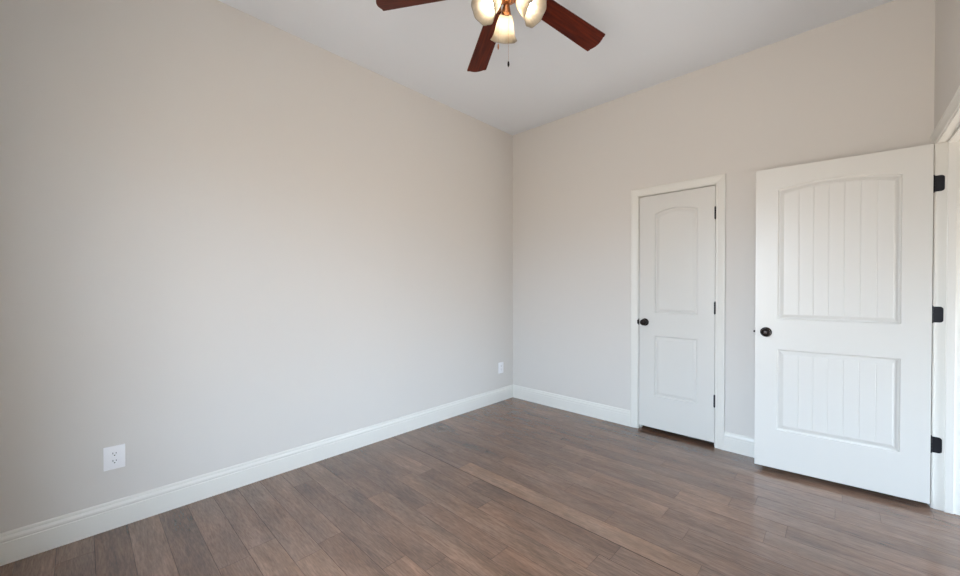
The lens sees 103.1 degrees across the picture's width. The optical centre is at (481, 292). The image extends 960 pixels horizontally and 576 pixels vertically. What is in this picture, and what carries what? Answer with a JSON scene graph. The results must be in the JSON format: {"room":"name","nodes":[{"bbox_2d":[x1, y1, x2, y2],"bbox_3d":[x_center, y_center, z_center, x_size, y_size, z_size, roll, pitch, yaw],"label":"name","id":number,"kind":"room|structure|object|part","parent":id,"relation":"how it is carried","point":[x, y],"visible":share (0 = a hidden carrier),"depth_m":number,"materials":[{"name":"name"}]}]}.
{"room":"empty bedroom","nodes":[
{"label":"empty bedroom","id":0,"kind":"room"},
{"bbox_2d":[0,0,512,532],"bbox_3d":[-0.796,-0.283,3.279,0.115,3.014,4.810,0,1,44],"label":"wall","id":1,"kind":"structure","parent":0,"point":[228,238],"depth_m":2.32,"materials":[{"name":"beige paint"}]},
{"bbox_2d":[103,444,124,470],"bbox_3d":[-1.931,0.868,2.005,0.008,0.122,0.083,0,1,44],"label":"wall outlet","id":2,"kind":"object","parent":1,"relation":"attached to","point":[113,456],"visible":1,"depth_m":2.00,"materials":[{"name":"white plastic"}]},
{"bbox_2d":[110,451,118,456],"bbox_3d":[-1.929,0.849,2.003,0.003,0.028,0.034,0,1,44],"label":"receptacle","id":3,"kind":"object","parent":2,"relation":"attached to","point":[112,453],"depth_m":2.00,"materials":[{"name":"white plastic"}]},
{"bbox_2d":[110,458,118,463],"bbox_3d":[-1.929,0.888,2.003,0.003,0.028,0.034,0,1,44],"label":"receptacle","id":4,"kind":"object","parent":2,"relation":"attached to","point":[112,460],"depth_m":2.00,"materials":[{"name":"white plastic"}]},
{"bbox_2d":[0,384,512,565],"bbox_3d":[-0.982,1.156,3.002,0.014,0.143,3.900,0,1,44],"label":"baseboard","id":5,"kind":"structure","parent":1,"relation":"attached to","point":[36,538],"depth_m":2.27,"materials":[{"name":"white wood"}]},
{"bbox_2d":[498,362,502,373],"bbox_3d":[0.213,0.844,4.262,0.008,0.122,0.083,0,1,44],"label":"wall outlet","id":6,"kind":"object","parent":1,"relation":"attached to","point":[500,365],"visible":1,"depth_m":4.25,"materials":[{"name":"white plastic"}]},
{"bbox_2d":[0,397,959,575],"bbox_3d":[0.764,1.268,1.734,4.535,0.060,4.695,0,1,44],"label":"floor","id":7,"kind":"structure","parent":0,"point":[512,486],"depth_m":2.09,"materials":[{"name":"brown wood"}]},
{"bbox_2d":[218,0,893,135],"bbox_3d":[0.803,-1.826,1.742,4.530,0.100,4.810,0,1,44],"label":"ceiling","id":8,"kind":"structure","parent":0,"point":[427,49],"depth_m":2.71,"materials":[{"name":"paint"}]},
{"bbox_2d":[376,0,604,71],"bbox_3d":[0.165,-1.457,1.903,1.261,0.639,1.289,0,1,44],"label":"ceiling fan","id":9,"kind":"object","parent":8,"relation":"hanging from","point":[498,26],"visible":1,"depth_m":2.03,"materials":[{"name":"brown wood"}]},
{"bbox_3d":[-0.298,-1.508,1.948,0.491,0.006,0.135,-6,13,3],"label":"blade","id":10,"kind":"part","parent":9,"relation":"part of","materials":[{"name":"brown wood"}]},
{"bbox_3d":[0.022,-1.512,2.337,0.135,0.006,0.491,-13,-2,-15],"label":"blade","id":11,"kind":"part","parent":9,"relation":"part of","materials":[{"name":"brown wood"}]},
{"bbox_3d":[0.023,-1.392,1.858,0.144,0.154,0.152,0,1,44],"label":"lamp shade","id":12,"kind":"part","parent":9,"relation":"part of","materials":[{"name":"white glass"}]},
{"bbox_3d":[0.045,-1.414,1.867,0.040,0.047,0.047,0,1,44],"label":"bulb","id":13,"kind":"part","parent":9,"relation":"part of","materials":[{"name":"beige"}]},
{"bbox_3d":[0.121,-1.394,2.058,0.147,0.154,0.144,0,1,44],"label":"lamp shade","id":14,"kind":"part","parent":9,"relation":"part of","materials":[{"name":"white glass"}]},
{"bbox_3d":[0.134,-1.317,1.923,0.002,0.305,0.002,0,1,7],"label":"pull chain","id":15,"kind":"part","parent":9,"relation":"part of","materials":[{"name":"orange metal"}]},
{"bbox_3d":[0.246,-1.392,1.875,0.151,0.154,0.141,0,1,44],"label":"lamp shade","id":16,"kind":"part","parent":9,"relation":"part of","materials":[{"name":"white glass"}]},
{"bbox_3d":[0.490,-1.511,2.152,0.491,0.006,0.135,7,-16,-32],"label":"blade","id":17,"kind":"part","parent":9,"relation":"part of","materials":[{"name":"brown wood"}]},
{"bbox_2d":[513,0,935,437],"bbox_3d":[1.537,-0.286,3.362,3.154,3.014,0.115,0,1,44],"label":"wall","id":18,"kind":"structure","parent":0,"point":[862,83],"depth_m":3.10,"materials":[{"name":"beige paint"}]},
{"bbox_2d":[513,385,629,426],"bbox_3d":[0.851,1.145,3.941,1.378,0.143,0.014,0,1,44],"label":"baseboard","id":19,"kind":"structure","parent":18,"relation":"attached to","point":[596,410],"depth_m":3.85,"materials":[{"name":"white wood"}]},
{"bbox_2d":[639,185,715,442],"bbox_3d":[1.638,0.174,3.220,0.597,2.030,0.162,0,1,44],"label":"door","id":20,"kind":"structure","parent":18,"relation":"in","point":[677,304],"depth_m":3.19,"materials":[{"name":"white wood"}]},
{"bbox_3d":[1.422,0.265,3.354,0.055,0.055,0.058,0,1,44],"label":"knob","id":21,"kind":"part","parent":20,"relation":"part of","materials":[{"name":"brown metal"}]},
{"bbox_2d":[630,173,725,449],"bbox_3d":[1.654,0.153,3.244,0.734,2.139,0.132,0,1,44],"label":"door frame","id":22,"kind":"structure","parent":18,"relation":"attached to","point":[719,180],"depth_m":3.00,"materials":[{"name":"white wood"}]},
{"bbox_2d":[724,432,754,457],"bbox_3d":[2.260,1.157,2.601,1.041,0.143,0.014,0,1,44],"label":"baseboard","id":23,"kind":"structure","parent":18,"relation":"attached to","point":[735,443],"depth_m":2.89,"materials":[{"name":"white wood"}]},
{"bbox_2d":[934,0,959,129],"bbox_3d":[1.379,-0.260,0.822,0.115,3.014,4.015,0,1,44],"label":"wall","id":24,"kind":"structure","parent":0,"point":[947,12],"depth_m":1.97,"materials":[{"name":"beige paint"}]},
{"bbox_2d":[753,144,944,503],"bbox_3d":[2.242,0.181,2.400,0.868,2.030,0.162,0,1,38],"label":"door","id":25,"kind":"structure","parent":24,"relation":"in","point":[845,313],"depth_m":2.36,"materials":[{"name":"white wood"}]},
{"bbox_3d":[1.925,0.273,2.585,0.055,0.055,0.058,0,1,38],"label":"knob","id":26,"kind":"part","parent":25,"relation":"part of","materials":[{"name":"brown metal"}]},
{"bbox_2d":[928,86,959,514],"bbox_3d":[2.324,0.166,1.833,0.132,2.140,0.953,0,1,44],"label":"door frame","id":27,"kind":"structure","parent":24,"relation":"attached to","point":[946,464],"depth_m":2.12,"materials":[{"name":"white wood"}]}
]}

